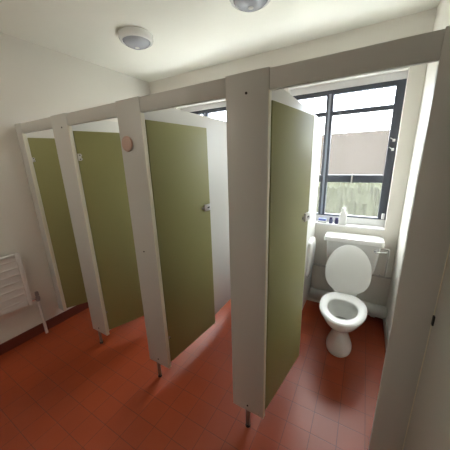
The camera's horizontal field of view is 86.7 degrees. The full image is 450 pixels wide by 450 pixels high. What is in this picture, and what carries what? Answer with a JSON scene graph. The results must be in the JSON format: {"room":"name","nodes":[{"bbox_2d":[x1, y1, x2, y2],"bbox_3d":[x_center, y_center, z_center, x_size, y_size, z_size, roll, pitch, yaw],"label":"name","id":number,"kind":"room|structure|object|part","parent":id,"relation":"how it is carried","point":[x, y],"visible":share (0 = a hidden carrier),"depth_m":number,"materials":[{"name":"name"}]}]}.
{"room":"public restroom","nodes":[
{"label":"public restroom","id":0,"kind":"room"},
{"bbox_2d":[0,32,149,343],"bbox_3d":[-1.910,-0.246,2.237,0.150,2.706,3.987,7,17,29],"label":"wall","id":1,"kind":"structure","parent":0,"point":[37,82],"depth_m":2.23,"materials":[{"name":"paint"}]},
{"bbox_2d":[0,253,32,316],"bbox_3d":[-2.157,0.640,1.767,0.067,0.525,1.130,7,17,29],"label":"radiator","id":2,"kind":"object","parent":1,"relation":"attached to","point":[15,294],"visible":1,"depth_m":2.14,"materials":[{"name":"white metal"}]},
{"bbox_2d":[0,254,14,259],"bbox_3d":[-2.157,0.395,1.693,0.044,0.009,1.065,7,17,29],"label":"grille","id":3,"kind":"object","parent":2,"relation":"attached to","point":[8,257],"depth_m":2.09,"materials":[{"name":"white metal"}]},
{"bbox_2d":[32,291,47,332],"bbox_3d":[-1.834,0.878,2.361,0.036,0.468,0.068,7,17,29],"label":"radiator valve","id":4,"kind":"object","parent":2,"relation":"attached to","point":[37,298],"visible":1,"depth_m":2.36,"materials":[{"name":"silver metal"}]},
{"bbox_2d":[15,123,66,310],"bbox_3d":[-1.758,0.010,2.302,0.105,1.838,0.027,7,17,29],"label":"post","id":5,"kind":"object","parent":1,"relation":"attached to","point":[22,138],"visible":0.94,"depth_m":2.25,"materials":[{"name":"white laminate"}]},
{"bbox_2d":[27,138,87,307],"bbox_3d":[-1.494,0.019,2.430,0.494,1.700,0.032,-11,18,-31],"label":"door","id":6,"kind":"structure","parent":5,"relation":"attached to","point":[44,154],"depth_m":2.32,"materials":[{"name":"green laminate"}]},
{"bbox_2d":[0,302,88,354],"bbox_3d":[-1.840,1.037,2.476,0.012,0.100,3.537,7,17,29],"label":"baseboard","id":7,"kind":"structure","parent":1,"relation":"attached to","point":[31,333],"depth_m":2.40,"materials":[{"name":"brown wood"}]},
{"bbox_2d":[0,299,385,449],"bbox_3d":[-0.492,1.277,1.831,3.330,0.100,3.987,7,17,29],"label":"floor","id":8,"kind":"structure","parent":0,"point":[61,388],"depth_m":1.75,"materials":[{"name":"tile"}]},
{"bbox_2d":[50,113,109,343],"bbox_3d":[-1.182,0.161,2.001,0.213,2.003,0.034,7,17,29],"label":"post","id":9,"kind":"object","parent":8,"relation":"on","point":[63,133],"visible":0.98,"depth_m":1.92,"materials":[{"name":"white laminate"}]},
{"bbox_2d":[20,117,52,133],"bbox_3d":[-1.520,-0.801,1.925,0.503,0.078,0.022,7,17,29],"label":"header board","id":10,"kind":"object","parent":9,"relation":"attached to","point":[45,123],"visible":0.78,"depth_m":1.91,"materials":[{"name":"white laminate"}]},
{"bbox_2d":[66,103,116,125],"bbox_3d":[-0.880,-0.723,1.567,0.545,0.078,0.022,7,17,29],"label":"header board","id":11,"kind":"object","parent":9,"relation":"attached to","point":[108,111],"visible":0.8,"depth_m":1.54,"materials":[{"name":"white laminate"}]},
{"bbox_2d":[73,131,143,329],"bbox_3d":[-0.869,0.087,2.111,0.536,1.700,0.032,-13,19,-36],"label":"door","id":12,"kind":"structure","parent":9,"relation":"attached to","point":[99,154],"depth_m":2.01,"materials":[{"name":"green laminate"}]},
{"bbox_2d":[115,96,170,376],"bbox_3d":[-0.529,0.241,1.634,0.203,2.003,0.034,7,17,29],"label":"post","id":13,"kind":"object","parent":8,"relation":"on","point":[131,121],"visible":0.97,"depth_m":1.55,"materials":[{"name":"white laminate"}]},
{"bbox_2d":[122,136,132,151],"bbox_3d":[-0.591,-0.490,1.437,0.092,0.092,0.010,7,17,29],"label":"disc","id":14,"kind":"object","parent":13,"relation":"attached to","point":[127,144],"visible":1,"depth_m":1.43,"materials":[{"name":"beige plastic"}]},
{"bbox_3d":[-0.521,1.129,1.886,0.026,0.141,0.014,7,17,29],"label":"leg","id":15,"kind":"part","parent":13,"relation":"part of","materials":[{"name":"silver metal"}]},
{"bbox_2d":[145,120,214,360],"bbox_3d":[-0.274,0.155,1.798,0.032,1.700,0.540,9,19,35],"label":"door","id":16,"kind":"structure","parent":13,"relation":"attached to","point":[178,153],"depth_m":1.74,"materials":[{"name":"green laminate"}]},
{"bbox_3d":[-0.139,-0.141,1.907,0.012,0.052,0.074,9,19,35],"label":"lock plate","id":17,"kind":"part","parent":16,"relation":"part of","materials":[{"name":"white metal"}]},
{"bbox_2d":[225,67,271,427],"bbox_3d":[0.123,0.322,1.268,0.205,2.003,0.034,7,17,29],"label":"post","id":18,"kind":"object","parent":8,"relation":"on","point":[248,94],"visible":1,"depth_m":1.17,"materials":[{"name":"white laminate"}]},
{"bbox_2d":[139,78,225,112],"bbox_3d":[-0.230,-0.642,1.202,0.549,0.078,0.022,7,17,29],"label":"header board","id":19,"kind":"object","parent":18,"relation":"attached to","point":[213,90],"visible":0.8,"depth_m":1.17,"materials":[{"name":"white laminate"}]},
{"bbox_3d":[0.146,1.212,1.512,0.026,0.141,0.014,7,17,29],"label":"leg","id":20,"kind":"part","parent":18,"relation":"part of","materials":[{"name":"silver metal"}]},
{"bbox_2d":[265,100,314,408],"bbox_3d":[0.383,0.239,1.417,0.032,1.700,0.521,10,19,37],"label":"door","id":21,"kind":"structure","parent":18,"relation":"attached to","point":[292,129],"depth_m":1.34,"materials":[{"name":"green laminate"}]},
{"bbox_3d":[0.520,-0.053,1.513,0.012,0.052,0.074,10,19,37],"label":"lock plate","id":22,"kind":"part","parent":21,"relation":"part of","materials":[{"name":"white metal"}]},
{"bbox_2d":[270,29,444,90],"bbox_3d":[0.415,-0.563,0.839,0.530,0.078,0.022,7,17,29],"label":"header board","id":23,"kind":"object","parent":18,"relation":"attached to","point":[424,48],"visible":1,"depth_m":0.80,"materials":[{"name":"white laminate"}]},
{"bbox_2d":[319,245,371,357],"bbox_3d":[1.065,0.659,2.132,0.382,0.848,0.834,7,17,29],"label":"toilet","id":24,"kind":"object","parent":8,"relation":"on","point":[348,270],"visible":1,"depth_m":2.14,"materials":[{"name":"white ceramic"}]},
{"bbox_3d":[0.982,0.696,1.992,0.360,0.027,0.499,7,17,29],"label":"seat","id":25,"kind":"part","parent":24,"relation":"part of","materials":[{"name":"white plastic"}]},
{"bbox_3d":[1.142,0.411,2.216,0.382,0.417,0.185,7,17,29],"label":"seat lid","id":26,"kind":"part","parent":24,"relation":"part of","materials":[{"name":"white plastic"}]},
{"bbox_2d":[368,26,449,449],"bbox_3d":[0.724,0.396,0.931,0.119,2.003,0.027,7,17,29],"label":"post","id":27,"kind":"object","parent":8,"relation":"on","point":[427,244],"visible":1,"depth_m":0.86,"materials":[{"name":"white laminate"}]},
{"bbox_2d":[0,0,439,81],"bbox_3d":[-0.571,-1.440,1.094,3.330,0.120,3.987,7,17,29],"label":"ceiling","id":28,"kind":"structure","parent":0,"point":[188,35],"depth_m":1.92,"materials":[{"name":"paint"}]},
{"bbox_2d":[118,26,153,49],"bbox_3d":[-0.761,-1.579,2.050,0.284,0.101,0.284,7,17,29],"label":"ceiling light","id":29,"kind":"object","parent":28,"relation":"attached to","point":[134,37],"visible":1,"depth_m":1.97,"materials":[{"name":"white plastic"}]},
{"bbox_2d":[230,0,270,11],"bbox_3d":[0.168,-1.471,1.551,0.284,0.101,0.284,7,17,29],"label":"ceiling light","id":30,"kind":"object","parent":28,"relation":"attached to","point":[242,5],"visible":1,"depth_m":1.56,"materials":[{"name":"white plastic"}]},
{"bbox_2d":[149,8,436,306],"bbox_3d":[0.386,-0.520,3.000,3.030,2.706,0.300,7,17,29],"label":"wall","id":31,"kind":"structure","parent":0,"point":[377,291],"depth_m":2.24,"materials":[{"name":"paint"}]},
{"bbox_2d":[72,120,118,329],"bbox_3d":[-0.735,-0.095,2.647,0.030,1.856,1.606,7,17,29],"label":"panel","id":32,"kind":"object","parent":31,"relation":"attached to","point":[102,125],"visible":0.02,"depth_m":1.94,"materials":[{"name":"laminate"}]},
{"bbox_2d":[144,108,230,313],"bbox_3d":[-0.081,-0.015,2.280,0.030,1.856,1.606,7,17,29],"label":"panel","id":33,"kind":"object","parent":31,"relation":"attached to","point":[216,129],"visible":0.08,"depth_m":2.22,"materials":[{"name":"laminate"}]},
{"bbox_2d":[180,101,225,116],"bbox_3d":[-0.148,-0.840,3.139,1.000,1.390,0.166,7,17,29],"label":"window","id":34,"kind":"structure","parent":31,"relation":"in","point":[205,109],"depth_m":3.01,"materials":[{"name":"white"}]},
{"bbox_3d":[-0.132,-0.862,3.163,1.000,1.240,0.050,7,17,29],"label":"frame","id":35,"kind":"part","parent":34,"relation":"part of","materials":[{"name":"grey paint"}]},
{"bbox_2d":[271,89,322,308],"bbox_3d":[0.574,0.066,1.912,0.030,1.856,1.606,7,17,29],"label":"panel","id":36,"kind":"object","parent":31,"relation":"attached to","point":[282,96],"visible":0.19,"depth_m":2.23,"materials":[{"name":"laminate"}]},
{"bbox_2d":[306,237,315,277],"bbox_3d":[0.890,0.333,2.457,0.044,0.404,0.260,7,17,29],"label":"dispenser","id":37,"kind":"object","parent":36,"relation":"attached to","point":[311,247],"visible":1,"depth_m":2.37,"materials":[{"name":"white plastic"}]},
{"bbox_2d":[309,287,386,318],"bbox_3d":[1.301,0.837,2.576,0.745,0.166,0.135,7,17,29],"label":"pipe","id":38,"kind":"object","parent":31,"relation":"attached to","point":[374,310],"visible":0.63,"depth_m":2.42,"materials":[{"name":"grey"}]},
{"bbox_2d":[290,70,407,230],"bbox_3d":[1.130,-0.682,2.422,0.988,1.390,0.166,7,17,29],"label":"window","id":39,"kind":"structure","parent":31,"relation":"in","point":[398,79],"depth_m":2.32,"materials":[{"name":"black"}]},
{"bbox_2d":[317,218,326,222],"bbox_3d":[1.058,-0.052,2.596,0.090,0.046,0.050,7,17,29],"label":"packet","id":40,"kind":"object","parent":39,"relation":"on","point":[321,220],"visible":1,"depth_m":2.58,"materials":[{"name":"white plastic"}]},
{"bbox_2d":[339,208,346,224],"bbox_3d":[1.230,-0.091,2.479,0.070,0.174,0.046,7,17,29],"label":"plastic bottle","id":41,"kind":"object","parent":39,"relation":"on","point":[343,215],"visible":1,"depth_m":2.46,"materials":[{"name":"white plastic"}]},
{"bbox_3d":[1.149,-0.021,2.601,0.988,0.020,0.166,7,17,29],"label":"sill","id":42,"kind":"part","parent":39,"relation":"part of","materials":[{"name":"white paint"}]},
{"bbox_2d":[313,263,390,278],"bbox_3d":[1.319,0.480,2.531,0.739,0.031,0.035,7,17,29],"label":"pipe","id":43,"kind":"object","parent":31,"relation":"attached to","point":[319,264],"visible":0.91,"depth_m":2.41,"materials":[{"name":"grey"}]},
{"bbox_2d":[324,231,389,277],"bbox_3d":[1.291,0.307,2.378,0.574,0.399,0.230,7,17,29],"label":"cistern","id":44,"kind":"object","parent":31,"relation":"attached to","point":[371,246],"visible":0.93,"depth_m":2.28,"materials":[{"name":"white ceramic"}]},
{"bbox_3d":[1.278,0.302,2.409,0.468,0.300,0.188,7,17,29],"label":"tank","id":45,"kind":"part","parent":44,"relation":"part of","materials":[{"name":"white ceramic"}]},
{"bbox_3d":[1.270,0.134,2.357,0.520,0.054,0.203,7,17,29],"label":"tank lid","id":46,"kind":"part","parent":44,"relation":"part of","materials":[{"name":"white ceramic"}]},
{"bbox_2d":[386,0,449,336],"bbox_3d":[0.847,0.093,0.690,0.150,2.706,3.987,7,17,29],"label":"wall","id":47,"kind":"structure","parent":0,"point":[442,18],"depth_m":1.89,"materials":[{"name":"paint"}]},
{"bbox_2d":[383,318,387,347],"bbox_3d":[1.256,1.127,1.812,0.012,0.100,1.607,7,17,29],"label":"baseboard","id":48,"kind":"structure","parent":47,"relation":"attached to","point":[384,320],"depth_m":2.21,"materials":[{"name":"grey wood"}]},
{"bbox_2d":[403,251,449,449],"bbox_3d":[0.332,0.631,0.103,0.058,2.003,1.918,7,17,29],"label":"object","id":49,"kind":"structure","parent":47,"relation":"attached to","point":[429,425],"depth_m":0.80,"materials":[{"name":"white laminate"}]},
{"bbox_2d":[431,315,434,325],"bbox_3d":[0.760,0.349,0.870,0.006,0.038,0.014,7,17,29],"label":"bolt","id":50,"kind":"object","parent":49,"relation":"attached to","point":[433,317],"visible":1,"depth_m":0.87,"materials":[{"name":"black metal"}]},
{"label":"outside","id":51,"kind":"structure","parent":0,"visible":0},
{"bbox_3d":[6.662,-1.731,12.920,28.000,0.100,23.063,7,17,29],"label":"ground","id":52,"kind":"structure","parent":51,"visible":0},
{"bbox_2d":[316,182,381,216],"bbox_3d":[2.664,-0.249,5.094,11.000,1.430,0.700,7,17,29],"label":"hedge","id":53,"kind":"object","parent":52,"relation":"on","point":[362,199],"visible":0.04,"depth_m":4.74,"materials":[{"name":"green plant"}]},
{"bbox_2d":[319,130,389,174],"bbox_3d":[3.780,-1.639,7.806,22.000,2.560,0.300,7,17,29],"label":"wall","id":54,"kind":"structure","parent":52,"relation":"on","point":[355,153],"depth_m":7.29,"materials":[{"name":"beige paint"}]}
]}

